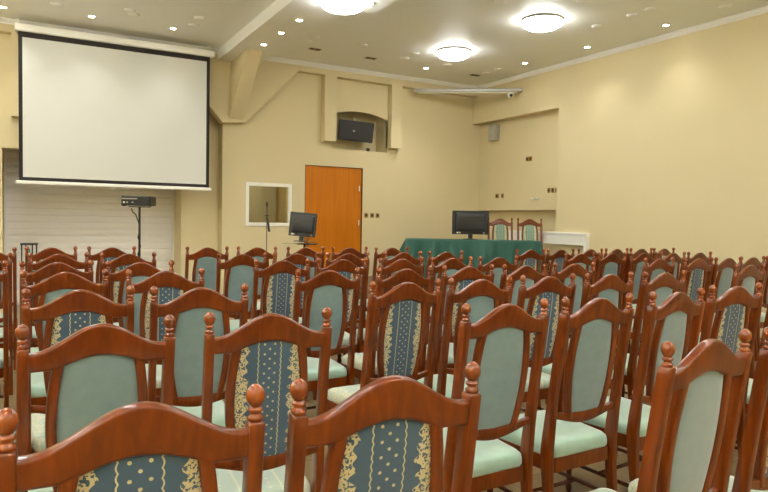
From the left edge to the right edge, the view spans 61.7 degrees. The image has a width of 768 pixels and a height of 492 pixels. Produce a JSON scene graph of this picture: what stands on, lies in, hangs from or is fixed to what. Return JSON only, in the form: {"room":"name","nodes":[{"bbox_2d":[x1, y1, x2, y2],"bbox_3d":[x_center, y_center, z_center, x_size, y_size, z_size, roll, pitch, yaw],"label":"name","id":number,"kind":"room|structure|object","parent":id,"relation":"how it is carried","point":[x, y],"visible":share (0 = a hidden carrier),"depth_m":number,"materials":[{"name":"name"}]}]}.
{"room":"assembly chamber","nodes":[
{"label":"assembly chamber","id":0,"kind":"room"},
{"bbox_2d":[0,33,484,312],"bbox_3d":[-3.855,-1.172,10.998,13.180,4.240,1.150,0,3,-29],"label":"wall","id":1,"kind":"structure","parent":0,"point":[415,188],"depth_m":11.80,"materials":[{"name":"paint"}]},
{"bbox_2d":[4,149,173,304],"bbox_3d":[-4.873,-0.392,10.778,2.820,2.663,0.075,0,3,-29],"label":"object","id":2,"kind":"structure","parent":1,"relation":"in","point":[28,218],"depth_m":10.68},
{"bbox_2d":[0,23,477,148],"bbox_3d":[-3.699,-2.566,10.294,12.780,1.390,0.223,0,3,-29],"label":"trim","id":3,"kind":"structure","parent":1,"relation":"attached to","point":[271,76],"depth_m":11.24,"materials":[{"name":"paint"}]},
{"bbox_2d":[229,49,261,119],"bbox_3d":[-2.253,-2.588,10.441,0.250,0.975,0.990,0,3,-29],"label":"beam","id":4,"kind":"structure","parent":1,"relation":"attached to","point":[244,67],"depth_m":10.46,"materials":[{"name":"paint"}]},
{"bbox_2d":[245,182,291,225],"bbox_3d":[-2.050,-0.733,11.402,0.851,0.760,0.100,0,3,-29],"label":"window","id":5,"kind":"structure","parent":1,"relation":"in","point":[289,186],"depth_m":11.34,"materials":[{"name":"white wood"}]},
{"bbox_2d":[218,0,397,63],"bbox_3d":[1.049,-2.872,4.932,1.060,0.190,13.850,0,3,-29],"label":"beam","id":6,"kind":"structure","parent":1,"relation":"attached to","point":[280,16],"depth_m":8.79,"materials":[{"name":"paint"}]},
{"bbox_2d":[304,165,362,267],"bbox_3d":[-0.955,-0.261,12.044,1.177,2.438,0.129,0,3,-29],"label":"door","id":7,"kind":"structure","parent":1,"relation":"in","point":[332,193],"depth_m":12.03,"materials":[{"name":"orange wood"}]},
{"bbox_2d":[337,117,374,150],"bbox_3d":[-0.547,-2.165,12.346,0.752,0.658,0.367,0,3,-15],"label":"loudspeaker","id":8,"kind":"object","parent":1,"relation":"attached to","point":[349,130],"visible":0.94,"depth_m":12.19,"materials":[{"name":"black plastic"}]},
{"bbox_2d":[339,120,372,141],"bbox_3d":[-0.528,-2.175,12.191,0.630,0.330,0.014,5,9,-15],"label":"grille","id":9,"kind":"object","parent":8,"relation":"attached to","point":[349,130],"depth_m":12.18,"materials":[{"name":"black plastic"}]},
{"bbox_2d":[266,56,477,87],"bbox_3d":[-0.096,-3.237,12.122,4.700,0.070,0.055,0,3,-29],"label":"trim","id":10,"kind":"structure","parent":1,"relation":"attached to","point":[274,59],"depth_m":11.99,"materials":[{"name":"white"}]},
{"bbox_2d":[276,187,285,222],"bbox_3d":[-2.270,-0.337,12.527,2.370,2.700,1.700,0,3,-29],"label":"wall","id":11,"kind":"structure","parent":0,"point":[280,191],"depth_m":13.43,"materials":[{"name":"paint"}]},
{"bbox_2d":[249,186,275,222],"bbox_3d":[-2.663,-0.269,13.120,0.920,2.300,0.070,0,3,-29],"label":"wall","id":12,"kind":"structure","parent":11,"relation":"attached to","point":[258,195],"depth_m":13.14,"materials":[{"name":"beige"}]},
{"bbox_2d":[0,301,756,491],"bbox_3d":[-0.459,1.315,5.028,13.280,0.100,15.100,0,3,-29],"label":"floor","id":13,"kind":"structure","parent":0,"point":[598,481],"depth_m":3.87,"materials":[{"name":"carpet"}]},
{"bbox_2d":[0,260,10,407],"bbox_3d":[-2.848,0.666,4.440,0.459,1.160,0.540,0,3,-29],"label":"dining chair","id":14,"kind":"object","parent":13,"relation":"on","point":[5,358],"visible":0.94,"depth_m":4.37,"materials":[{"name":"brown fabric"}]},
{"bbox_2d":[0,253,12,394],"bbox_3d":[-3.315,0.621,5.289,0.459,1.160,0.540,0,3,-30],"label":"dining chair","id":15,"kind":"object","parent":13,"relation":"on","point":[9,255],"visible":0.72,"depth_m":5.21,"materials":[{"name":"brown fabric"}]},
{"bbox_2d":[0,247,17,369],"bbox_3d":[-3.756,0.577,6.130,0.459,1.160,0.540,0,3,-29],"label":"dining chair","id":16,"kind":"object","parent":13,"relation":"on","point":[3,257],"visible":0.59,"depth_m":6.03,"materials":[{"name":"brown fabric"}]},
{"bbox_2d":[24,246,77,325],"bbox_3d":[-3.361,0.570,6.487,0.459,1.160,0.540,0,3,-30],"label":"dining chair","id":17,"kind":"object","parent":13,"relation":"on","point":[47,252],"visible":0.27,"depth_m":6.21,"materials":[{"name":"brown wood"}]},
{"bbox_2d":[19,260,93,352],"bbox_3d":[-2.371,0.666,4.637,0.459,1.160,0.540,0,3,-31],"label":"dining chair","id":18,"kind":"object","parent":13,"relation":"on","point":[49,270],"visible":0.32,"depth_m":4.38,"materials":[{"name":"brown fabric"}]},
{"bbox_2d":[27,252,88,347],"bbox_3d":[-2.824,0.619,5.551,0.459,1.160,0.540,0,3,-31],"label":"dining chair","id":19,"kind":"object","parent":13,"relation":"on","point":[62,258],"visible":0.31,"depth_m":5.30,"materials":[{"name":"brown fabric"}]},
{"bbox_2d":[20,269,108,405],"bbox_3d":[-1.956,0.704,3.931,0.459,1.160,0.540,0,3,-29],"label":"dining chair","id":20,"kind":"object","parent":13,"relation":"on","point":[55,286],"visible":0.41,"depth_m":3.69,"materials":[{"name":"wood"}]},
{"bbox_2d":[31,372,46,397],"bbox_3d":[-1.978,0.829,3.973,0.448,0.075,0.450,0,3,-29],"label":"seat cushion","id":21,"kind":"object","parent":20,"relation":"on","point":[38,390],"depth_m":3.73,"materials":[{"name":"green fabric"}]},
{"bbox_2d":[21,285,134,453],"bbox_3d":[-1.470,0.748,3.092,0.459,1.160,0.540,0,3,-27],"label":"dining chair","id":22,"kind":"object","parent":13,"relation":"on","point":[75,310],"visible":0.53,"depth_m":2.84,"materials":[{"name":"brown wood"}]},
{"bbox_2d":[31,413,45,451],"bbox_3d":[-1.491,0.874,3.134,0.448,0.075,0.450,0,3,-27],"label":"seat cushion","id":23,"kind":"object","parent":22,"relation":"on","point":[37,419],"depth_m":2.94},
{"bbox_2d":[15,315,175,491],"bbox_3d":[-1.021,0.794,2.209,0.459,1.160,0.540,-1,3,-34],"label":"dining chair","id":24,"kind":"object","parent":13,"relation":"on","point":[98,369],"visible":0.73,"depth_m":1.97,"materials":[{"name":"brown wood"}]},
{"bbox_2d":[87,246,135,322],"bbox_3d":[-2.870,0.569,6.715,0.459,1.160,0.540,0,3,-30],"label":"dining chair","id":25,"kind":"object","parent":13,"relation":"on","point":[111,253],"visible":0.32,"depth_m":6.45,"materials":[{"name":"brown wood"}]},
{"bbox_2d":[99,252,155,325],"bbox_3d":[-2.325,0.620,5.738,0.459,1.160,0.540,0,3,-32],"label":"dining chair","id":26,"kind":"object","parent":13,"relation":"on","point":[118,264],"visible":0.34,"depth_m":5.48,"materials":[{"name":"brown wood"}]},
{"bbox_2d":[0,383,265,491],"bbox_3d":[-0.557,0.836,1.405,0.459,1.160,0.540,0,3,-26],"label":"dining chair","id":27,"kind":"object","parent":13,"relation":"on","point":[144,446],"visible":1,"depth_m":1.16,"materials":[{"name":"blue wood"}]},
{"bbox_2d":[128,206,149,257],"bbox_3d":[-3.223,0.266,8.587,0.592,1.586,0.611,1,2,0],"label":"stand","id":28,"kind":"object","parent":13,"relation":"on","point":[139,207],"visible":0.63,"depth_m":8.58,"materials":[{"name":"black metal"}]},
{"bbox_2d":[121,196,155,206],"bbox_3d":[-3.272,-0.598,8.600,0.380,0.135,0.309,1,2,-3],"label":"projector","id":29,"kind":"object","parent":28,"relation":"on","point":[125,200],"visible":1,"depth_m":8.46,"materials":[{"name":"black plastic"}]},
{"bbox_2d":[105,260,173,363],"bbox_3d":[-1.845,0.669,4.793,0.459,1.160,0.540,0,3,-27],"label":"dining chair","id":30,"kind":"object","parent":13,"relation":"on","point":[141,271],"visible":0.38,"depth_m":4.54,"materials":[{"name":"wood"}]},
{"bbox_2d":[125,268,204,395],"bbox_3d":[-1.434,0.705,4.130,0.459,1.160,0.540,0,3,-26],"label":"dining chair","id":31,"kind":"object","parent":13,"relation":"on","point":[170,285],"visible":0.37,"depth_m":3.88,"materials":[{"name":"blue wood"}]},
{"bbox_2d":[145,364,161,387],"bbox_3d":[-1.454,0.830,4.172,0.448,0.075,0.450,0,3,-26],"label":"seat cushion","id":32,"kind":"object","parent":31,"relation":"on","point":[158,367],"depth_m":4.02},
{"bbox_2d":[148,283,248,426],"bbox_3d":[-0.989,0.749,3.269,0.459,1.160,0.540,0,3,-28],"label":"dining chair","id":33,"kind":"object","parent":13,"relation":"on","point":[189,309],"visible":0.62,"depth_m":3.05,"materials":[{"name":"wood"}]},
{"bbox_2d":[174,400,224,426],"bbox_3d":[-1.010,0.875,3.311,0.448,0.075,0.450,0,3,-28],"label":"seat cushion","id":34,"kind":"object","parent":33,"relation":"on","point":[218,408],"depth_m":3.27,"materials":[{"name":"green fabric"}]},
{"bbox_2d":[185,246,228,295],"bbox_3d":[-2.011,0.569,7.079,0.459,1.160,0.540,0,3,-30],"label":"dining chair","id":35,"kind":"object","parent":13,"relation":"on","point":[205,258],"visible":0.48,"depth_m":6.85,"materials":[{"name":"wood"}]},
{"bbox_2d":[215,252,266,331],"bbox_3d":[-1.395,0.627,5.982,0.459,1.160,0.540,0,3,-29],"label":"dining chair","id":36,"kind":"object","parent":13,"relation":"on","point":[240,268],"visible":0.45,"depth_m":5.75,"materials":[{"name":"wood"}]},
{"bbox_2d":[229,319,249,331],"bbox_3d":[-1.417,0.753,6.023,0.448,0.075,0.450,0,3,-29],"label":"seat cushion","id":37,"kind":"object","parent":36,"relation":"on","point":[234,324],"depth_m":5.91,"materials":[{"name":"green fabric"}]},
{"bbox_2d":[234,246,276,319],"bbox_3d":[-1.520,0.569,7.295,0.459,1.160,0.540,0,3,-29],"label":"dining chair","id":38,"kind":"object","parent":13,"relation":"on","point":[257,252],"visible":0.28,"depth_m":7.09,"materials":[{"name":"wood"}]},
{"bbox_2d":[201,307,331,491],"bbox_3d":[-0.514,0.791,2.504,0.459,1.160,0.540,0,3,-25],"label":"dining chair","id":39,"kind":"object","parent":13,"relation":"on","point":[269,351],"visible":0.75,"depth_m":2.29,"materials":[{"name":"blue wood"}]},
{"bbox_2d":[216,465,310,491],"bbox_3d":[-0.534,0.916,2.546,0.448,0.075,0.450,0,3,-25],"label":"seat cushion","id":40,"kind":"object","parent":39,"relation":"on","point":[273,480],"depth_m":2.43,"materials":[{"name":"fabric"}]},
{"bbox_2d":[251,258,309,325],"bbox_3d":[-0.915,0.667,5.254,0.459,1.160,0.540,0,3,-28],"label":"dining chair","id":41,"kind":"object","parent":13,"relation":"on","point":[280,277],"visible":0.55,"depth_m":5.02,"materials":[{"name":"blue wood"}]},
{"bbox_2d":[272,252,319,323],"bbox_3d":[-0.940,0.625,6.224,0.459,1.160,0.540,0,3,-28],"label":"dining chair","id":42,"kind":"object","parent":13,"relation":"on","point":[299,260],"visible":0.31,"depth_m":6.01,"materials":[{"name":"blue wood"}]},
{"bbox_2d":[282,243,318,247],"bbox_3d":[-1.250,0.505,9.712,0.609,1.090,0.469,1,2,0],"label":"monitor stand","id":43,"kind":"object","parent":13,"relation":"on","point":[303,244],"visible":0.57,"depth_m":9.70,"materials":[{"name":"black plastic"}]},
{"bbox_2d":[288,212,317,242],"bbox_3d":[-1.226,-0.285,9.753,0.410,0.469,0.240,0,3,-24],"label":"computer monitor","id":44,"kind":"object","parent":43,"relation":"on","point":[302,225],"visible":1,"depth_m":9.70,"materials":[{"name":"black plastic"}]},
{"bbox_2d":[286,246,324,316],"bbox_3d":[-1.010,0.571,7.488,0.459,1.160,0.540,0,3,-29],"label":"dining chair","id":45,"kind":"object","parent":13,"relation":"on","point":[307,252],"visible":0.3,"depth_m":7.28,"materials":[{"name":"wood"}]},
{"bbox_2d":[292,267,360,409],"bbox_3d":[-0.490,0.711,4.393,0.459,1.160,0.540,0,3,-30],"label":"dining chair","id":46,"kind":"object","parent":13,"relation":"on","point":[328,288],"visible":0.67,"depth_m":4.21,"materials":[{"name":"wood"}]},
{"bbox_2d":[307,357,346,380],"bbox_3d":[-0.513,0.837,4.434,0.448,0.075,0.450,0,3,-30],"label":"seat cushion","id":47,"kind":"object","parent":46,"relation":"on","point":[337,372],"depth_m":4.30,"materials":[{"name":"green fabric"}]},
{"bbox_2d":[312,257,367,399],"bbox_3d":[-0.465,0.664,5.516,0.459,1.160,0.540,0,3,-28],"label":"dining chair","id":48,"kind":"object","parent":13,"relation":"on","point":[346,268],"visible":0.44,"depth_m":5.37,"materials":[{"name":"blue wood"}]},
{"bbox_2d":[325,252,369,355],"bbox_3d":[-0.471,0.625,6.428,0.459,1.160,0.540,0,3,-28],"label":"dining chair","id":49,"kind":"object","parent":13,"relation":"on","point":[350,257],"visible":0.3,"depth_m":6.23,"materials":[{"name":"wood"}]},
{"bbox_2d":[284,361,481,491],"bbox_3d":[-0.104,0.835,1.635,0.459,1.160,0.540,0,3,-27],"label":"dining chair","id":50,"kind":"object","parent":13,"relation":"on","point":[386,436],"visible":1,"depth_m":1.39,"materials":[{"name":"brown wood"}]},
{"bbox_2d":[357,246,408,326],"bbox_3d":[-0.032,0.574,7.839,0.459,1.160,0.540,0,3,-28],"label":"dining chair","id":51,"kind":"object","parent":13,"relation":"on","point":[392,252],"visible":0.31,"depth_m":7.55,"materials":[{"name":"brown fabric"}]},
{"bbox_2d":[327,278,441,446],"bbox_3d":[-0.018,0.749,3.695,0.459,1.160,0.540,0,3,-32],"label":"dining chair","id":52,"kind":"object","parent":13,"relation":"on","point":[402,326],"visible":0.66,"depth_m":3.49,"materials":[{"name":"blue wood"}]},
{"bbox_2d":[327,384,359,403],"bbox_3d":[-0.042,0.875,3.735,0.448,0.075,0.450,0,3,-32],"label":"seat cushion","id":53,"kind":"object","parent":52,"relation":"on","point":[336,395],"depth_m":3.73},
{"bbox_2d":[340,266,432,379],"bbox_3d":[0.007,0.710,4.636,0.459,1.160,0.540,0,3,-32],"label":"dining chair","id":54,"kind":"object","parent":13,"relation":"on","point":[403,275],"visible":0.34,"depth_m":4.41,"materials":[{"name":"brown wood"}]},
{"bbox_2d":[342,351,377,374],"bbox_3d":[-0.017,0.836,4.676,0.448,0.075,0.450,0,3,-32],"label":"seat cushion","id":55,"kind":"object","parent":54,"relation":"on","point":[358,356],"depth_m":4.57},
{"bbox_2d":[354,257,424,379],"bbox_3d":[0.015,0.664,5.715,0.459,1.160,0.540,0,3,-31],"label":"dining chair","id":56,"kind":"object","parent":13,"relation":"on","point":[399,264],"visible":0.25,"depth_m":5.46,"materials":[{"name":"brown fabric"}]},
{"bbox_2d":[356,327,378,339],"bbox_3d":[-0.008,0.790,5.756,0.448,0.075,0.450,0,3,-31],"label":"seat cushion","id":57,"kind":"object","parent":56,"relation":"on","point":[378,327],"depth_m":5.70,"materials":[{"name":"green fabric"}]},
{"bbox_2d":[365,251,421,326],"bbox_3d":[0.060,0.619,6.804,0.459,1.160,0.540,0,3,-31],"label":"dining chair","id":58,"kind":"object","parent":13,"relation":"on","point":[403,255],"visible":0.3,"depth_m":6.53,"materials":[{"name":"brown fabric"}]},
{"bbox_2d":[359,276,431,306],"bbox_3d":[1.328,0.843,11.299,3.810,0.380,3.550,0,3,-29],"label":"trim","id":59,"kind":"structure","parent":13,"relation":"on","point":[369,277],"depth_m":10.48,"materials":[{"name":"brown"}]},
{"bbox_2d":[488,218,512,239],"bbox_3d":[2.074,0.089,11.224,0.459,1.160,0.540,1,2,-4],"label":"dining chair","id":60,"kind":"object","parent":59,"relation":"on","point":[500,226],"visible":0.46,"depth_m":11.42,"materials":[{"name":"fabric"}]},
{"bbox_2d":[517,218,549,273],"bbox_3d":[2.595,0.099,11.204,0.459,1.160,0.540,1,2,-4],"label":"dining chair","id":61,"kind":"object","parent":59,"relation":"on","point":[529,226],"visible":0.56,"depth_m":11.40,"materials":[{"name":"brown wood"}]},
{"bbox_3d":[1.431,0.294,10.521,2.120,0.786,0.400,1,2,0],"label":"table","id":62,"kind":"object","parent":59,"relation":"on","visible":0},
{"bbox_2d":[399,238,542,277],"bbox_3d":[1.404,0.270,10.515,2.394,0.750,0.611,1,2,0],"label":"tablecloth","id":63,"kind":"object","parent":62,"relation":"on","point":[489,250],"visible":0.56,"depth_m":10.27,"materials":[{"name":"fabric"}]},
{"bbox_2d":[452,210,488,239],"bbox_3d":[1.410,-0.340,10.494,0.600,0.470,0.240,1,2,-2],"label":"computer monitor","id":64,"kind":"object","parent":63,"relation":"on","point":[470,223],"visible":1,"depth_m":10.44,"materials":[{"name":"black plastic"}]},
{"bbox_2d":[424,250,463,323],"bbox_3d":[0.525,0.616,7.086,0.459,1.160,0.540,0,3,-30],"label":"dining chair","id":65,"kind":"object","parent":13,"relation":"on","point":[442,257],"visible":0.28,"depth_m":6.81,"materials":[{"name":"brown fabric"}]},
{"bbox_2d":[427,256,472,343],"bbox_3d":[0.471,0.662,5.969,0.459,1.160,0.540,0,3,-31],"label":"dining chair","id":66,"kind":"object","parent":13,"relation":"on","point":[453,265],"visible":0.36,"depth_m":5.71,"materials":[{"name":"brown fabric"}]},
{"bbox_2d":[425,264,494,374],"bbox_3d":[0.499,0.705,4.979,0.459,1.160,0.540,0,3,-28],"label":"dining chair","id":67,"kind":"object","parent":13,"relation":"on","point":[465,276],"visible":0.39,"depth_m":4.71,"materials":[{"name":"brown wood"}]},
{"bbox_2d":[426,343,453,363],"bbox_3d":[0.478,0.830,5.020,0.448,0.075,0.450,0,3,-28],"label":"seat cushion","id":68,"kind":"object","parent":67,"relation":"on","point":[437,354],"depth_m":4.78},
{"bbox_2d":[417,276,512,427],"bbox_3d":[0.431,0.747,3.957,0.459,1.160,0.540,0,3,-29],"label":"dining chair","id":69,"kind":"object","parent":13,"relation":"on","point":[483,296],"visible":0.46,"depth_m":3.70,"materials":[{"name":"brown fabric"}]},
{"bbox_2d":[417,374,467,397],"bbox_3d":[0.409,0.872,3.998,0.448,0.075,0.450,0,3,-29],"label":"seat cushion","id":70,"kind":"object","parent":69,"relation":"on","point":[447,392],"depth_m":3.90,"materials":[{"name":"green fabric"}]},
{"bbox_2d":[442,298,548,491],"bbox_3d":[0.366,0.791,2.869,0.459,1.160,0.540,0,3,-31],"label":"dining chair","id":71,"kind":"object","parent":13,"relation":"on","point":[501,352],"visible":0.73,"depth_m":2.69,"materials":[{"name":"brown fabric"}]},
{"bbox_2d":[443,427,521,477],"bbox_3d":[0.343,0.917,2.909,0.448,0.075,0.450,0,3,-31],"label":"seat cushion","id":72,"kind":"object","parent":71,"relation":"on","point":[495,458],"depth_m":2.76,"materials":[{"name":"green fabric"}]},
{"bbox_2d":[477,256,518,287],"bbox_3d":[0.945,0.660,6.233,0.459,1.160,0.540,0,3,-28],"label":"dining chair","id":73,"kind":"object","parent":13,"relation":"on","point":[498,262],"visible":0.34,"depth_m":5.99,"materials":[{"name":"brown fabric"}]},
{"bbox_2d":[499,263,547,406],"bbox_3d":[0.948,0.705,5.171,0.459,1.160,0.540,0,3,-31],"label":"dining chair","id":74,"kind":"object","parent":13,"relation":"on","point":[532,276],"visible":0.27,"depth_m":4.92,"materials":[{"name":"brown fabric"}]},
{"bbox_2d":[514,249,545,273],"bbox_3d":[1.633,0.599,7.965,0.459,1.160,0.540,0,3,-29],"label":"dining chair","id":75,"kind":"object","parent":13,"relation":"on","point":[531,258],"visible":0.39,"depth_m":7.74,"materials":[{"name":"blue wood"}]},
{"bbox_2d":[517,273,575,411],"bbox_3d":[0.890,0.743,4.236,0.459,1.160,0.540,0,3,-30],"label":"dining chair","id":76,"kind":"object","parent":13,"relation":"on","point":[550,288],"visible":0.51,"depth_m":4.05,"materials":[{"name":"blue wood"}]},
{"bbox_2d":[525,367,550,391],"bbox_3d":[0.867,0.869,4.277,0.448,0.075,0.450,0,3,-30],"label":"seat cushion","id":77,"kind":"object","parent":76,"relation":"on","point":[545,378],"depth_m":4.12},
{"bbox_2d":[508,230,589,252],"bbox_3d":[2.849,0.202,11.604,0.090,0.930,2.140,0,3,-29],"label":"radiator cover","id":78,"kind":"object","parent":13,"relation":"on","point":[566,238],"visible":0.35,"depth_m":11.07,"materials":[{"name":"white wood"}]},
{"bbox_2d":[545,248,574,275],"bbox_3d":[2.049,0.598,8.175,0.459,1.160,0.540,0,3,-30],"label":"dining chair","id":79,"kind":"object","parent":13,"relation":"on","point":[558,256],"visible":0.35,"depth_m":7.91,"materials":[{"name":"brown wood"}]},
{"bbox_2d":[487,293,633,491],"bbox_3d":[0.833,0.788,3.140,0.459,1.160,0.540,0,3,-31],"label":"dining chair","id":80,"kind":"object","parent":13,"relation":"on","point":[562,443],"visible":0.91,"depth_m":2.96,"materials":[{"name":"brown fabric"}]},
{"bbox_2d":[501,410,606,457],"bbox_3d":[0.810,0.914,3.181,0.448,0.075,0.450,0,3,-31],"label":"seat cushion","id":81,"kind":"object","parent":80,"relation":"on","point":[572,439],"depth_m":3.03,"materials":[{"name":"green fabric"}]},
{"bbox_2d":[545,262,595,403],"bbox_3d":[1.437,0.699,5.512,0.459,1.160,0.540,0,3,-28],"label":"dining chair","id":82,"kind":"object","parent":13,"relation":"on","point":[578,270],"visible":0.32,"depth_m":5.30,"materials":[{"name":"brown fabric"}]},
{"bbox_2d":[562,252,595,337],"bbox_3d":[1.997,0.638,7.208,0.459,1.160,0.540,0,3,-29],"label":"dining chair","id":83,"kind":"object","parent":13,"relation":"on","point":[583,260],"visible":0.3,"depth_m":6.96,"materials":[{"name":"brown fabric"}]},
{"bbox_2d":[529,271,633,409],"bbox_3d":[1.355,0.741,4.483,0.459,1.160,0.540,0,3,-31],"label":"dining chair","id":84,"kind":"object","parent":13,"relation":"on","point":[611,287],"visible":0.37,"depth_m":4.26,"materials":[{"name":"wood"}]},
{"bbox_2d":[529,363,613,378],"bbox_3d":[1.332,0.867,4.524,0.448,0.075,0.450,0,3,-31],"label":"seat cushion","id":85,"kind":"object","parent":84,"relation":"on","point":[546,369],"depth_m":4.46,"materials":[{"name":"green fabric"}]},
{"bbox_2d":[569,252,626,341],"bbox_3d":[2.418,0.637,7.420,0.459,1.160,0.540,0,3,-29],"label":"dining chair","id":86,"kind":"object","parent":13,"relation":"on","point":[611,263],"visible":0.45,"depth_m":7.17,"materials":[{"name":"wood"}]},
{"bbox_2d":[565,287,704,491],"bbox_3d":[1.322,0.784,3.446,0.459,1.160,0.540,-1,3,-34],"label":"dining chair","id":87,"kind":"object","parent":13,"relation":"on","point":[675,323],"visible":0.59,"depth_m":3.21,"materials":[{"name":"wood"}]},
{"bbox_2d":[585,396,650,436],"bbox_3d":[1.296,0.910,3.485,0.448,0.075,0.450,-1,3,-34],"label":"seat cushion","id":88,"kind":"object","parent":87,"relation":"on","point":[626,427],"depth_m":3.33,"materials":[{"name":"green fabric"}]},
{"bbox_2d":[622,252,657,318],"bbox_3d":[2.848,0.636,7.613,0.459,1.160,0.540,0,3,-29],"label":"dining chair","id":89,"kind":"object","parent":13,"relation":"on","point":[638,262],"visible":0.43,"depth_m":7.36,"materials":[{"name":"wood"}]},
{"bbox_2d":[617,257,674,355],"bbox_3d":[2.545,0.678,6.495,0.459,1.160,0.540,0,3,-31],"label":"dining chair","id":90,"kind":"object","parent":13,"relation":"on","point":[659,266],"visible":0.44,"depth_m":6.25,"materials":[{"name":"wood"}]},
{"bbox_2d":[618,319,642,332],"bbox_3d":[2.521,0.804,6.536,0.448,0.075,0.450,0,3,-31],"label":"seat cushion","id":91,"kind":"object","parent":90,"relation":"on","point":[632,327],"depth_m":6.31,"materials":[{"name":"green fabric"}]},
{"bbox_2d":[613,270,686,398],"bbox_3d":[1.816,0.740,4.706,0.459,1.160,0.540,0,3,-31],"label":"dining chair","id":92,"kind":"object","parent":13,"relation":"on","point":[664,285],"visible":0.41,"depth_m":4.44,"materials":[{"name":"wood"}]},
{"bbox_2d":[613,353,646,375],"bbox_3d":[1.792,0.866,4.746,0.448,0.075,0.450,0,3,-31],"label":"seat cushion","id":93,"kind":"object","parent":92,"relation":"on","point":[630,369],"depth_m":4.46,"materials":[{"name":"green fabric"}]},
{"bbox_2d":[632,252,685,306],"bbox_3d":[3.273,0.636,7.816,0.459,1.160,0.540,0,3,-29],"label":"dining chair","id":94,"kind":"object","parent":13,"relation":"on","point":[678,260],"visible":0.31,"depth_m":7.63,"materials":[{"name":"wood"}]},
{"bbox_2d":[589,329,752,491],"bbox_3d":[0.816,0.831,2.135,0.459,1.160,0.540,-1,3,-34],"label":"dining chair","id":95,"kind":"object","parent":13,"relation":"on","point":[690,440],"visible":1,"depth_m":1.91,"materials":[{"name":"wood"}]},
{"bbox_2d":[640,257,713,344],"bbox_3d":[3.003,0.680,6.648,0.459,1.160,0.540,0,3,-30],"label":"dining chair","id":96,"kind":"object","parent":13,"relation":"on","point":[696,277],"visible":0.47,"depth_m":6.44,"materials":[{"name":"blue wood"}]},
{"bbox_2d":[630,283,762,456],"bbox_3d":[1.837,0.778,3.826,0.459,1.160,0.540,0,3,-28],"label":"dining chair","id":97,"kind":"object","parent":13,"relation":"on","point":[732,308],"visible":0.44,"depth_m":3.60,"materials":[{"name":"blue wood"}]},
{"bbox_2d":[628,327,767,491],"bbox_3d":[1.277,0.827,2.415,0.459,1.160,0.540,0,3,-32],"label":"dining chair","id":98,"kind":"object","parent":13,"relation":"on","point":[751,474],"visible":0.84,"depth_m":2.12,"materials":[{"name":"brown wood"}]},
{"bbox_2d":[628,475,767,491],"bbox_3d":[1.252,0.953,2.455,0.448,0.075,0.450,0,3,-32],"label":"seat cushion","id":99,"kind":"object","parent":98,"relation":"on","point":[632,487],"depth_m":2.50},
{"bbox_2d":[692,256,742,324],"bbox_3d":[3.418,0.678,6.868,0.459,1.160,0.540,0,3,-30],"label":"dining chair","id":100,"kind":"object","parent":13,"relation":"on","point":[722,282],"visible":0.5,"depth_m":6.62,"materials":[{"name":"wood"}]},
{"bbox_2d":[698,263,765,378],"bbox_3d":[2.995,0.718,5.740,0.459,1.160,0.540,0,3,-32],"label":"dining chair","id":101,"kind":"object","parent":13,"relation":"on","point":[750,275],"visible":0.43,"depth_m":5.52,"materials":[{"name":"wood"}]},
{"bbox_2d":[714,256,765,360],"bbox_3d":[3.814,0.675,7.123,0.459,1.160,0.540,0,3,-30],"label":"dining chair","id":102,"kind":"object","parent":13,"relation":"on","point":[754,261],"visible":0.21,"depth_m":6.94,"materials":[{"name":"green fabric"}]},
{"bbox_2d":[757,256,767,352],"bbox_3d":[4.225,0.673,7.351,0.459,1.160,0.540,0,3,-30],"label":"dining chair","id":103,"kind":"object","parent":13,"relation":"on","point":[765,286],"visible":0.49,"depth_m":7.09,"materials":[{"name":"wood"}]},
{"bbox_2d":[0,0,767,85],"bbox_3d":[-0.379,-3.020,4.844,13.280,0.100,15.100,0,3,-29],"label":"ceiling","id":104,"kind":"structure","parent":0,"point":[496,37],"depth_m":9.24,"materials":[{"name":"paint"}]},
{"bbox_2d":[0,17,218,53],"bbox_3d":[-5.975,-3.207,8.847,7.400,0.070,0.055,0,3,-29],"label":"trim","id":105,"kind":"structure","parent":104,"relation":"attached to","point":[2,20],"depth_m":9.75,"materials":[{"name":"white"}]},
{"bbox_2d":[15,18,214,190],"bbox_3d":[-4.029,-2.050,9.823,2.780,2.393,0.350,0,3,-29],"label":"projection screen","id":106,"kind":"object","parent":104,"relation":"hanging from","point":[96,110],"visible":1,"depth_m":9.64,"materials":[{"name":"white fabric"}]},
{"bbox_2d":[319,0,366,14],"bbox_3d":[-0.485,-2.842,7.625,0.576,0.155,0.576,0,3,-29],"label":"ceiling lamp","id":107,"kind":"object","parent":104,"relation":"attached to","point":[343,7],"visible":1,"depth_m":7.52,"materials":[{"name":"white glass"}]},
{"bbox_2d":[436,46,471,60],"bbox_3d":[1.136,-3.103,10.487,0.576,0.155,0.576,0,3,-29],"label":"ceiling lamp","id":108,"kind":"object","parent":104,"relation":"attached to","point":[450,53],"visible":1,"depth_m":10.32,"materials":[{"name":"white glass"}]},
{"bbox_2d":[521,13,563,31],"bbox_3d":[2.156,-3.012,8.779,0.576,0.155,0.576,0,3,-29],"label":"ceiling lamp","id":109,"kind":"object","parent":104,"relation":"attached to","point":[539,22],"visible":1,"depth_m":8.62,"materials":[{"name":"white glass"}]},
{"bbox_2d":[473,13,767,340],"bbox_3d":[5.382,-0.860,7.653,0.500,4.240,14.200,0,3,-29],"label":"wall","id":110,"kind":"structure","parent":0,"point":[660,145],"depth_m":9.71,"materials":[{"name":"paint"}]},
{"bbox_2d":[414,88,521,93],"bbox_3d":[1.589,-2.967,12.305,2.055,0.126,0.080,2,2,12],"label":"case","id":111,"kind":"object","parent":110,"relation":"attached to","point":[435,90],"visible":1,"depth_m":12.28,"materials":[{"name":"grey metal"}]},
{"bbox_2d":[478,6,767,87],"bbox_3d":[5.275,-2.933,7.256,0.055,0.070,13.800,0,3,-29],"label":"trim","id":112,"kind":"structure","parent":110,"relation":"attached to","point":[762,10],"depth_m":9.73,"materials":[{"name":"white"}]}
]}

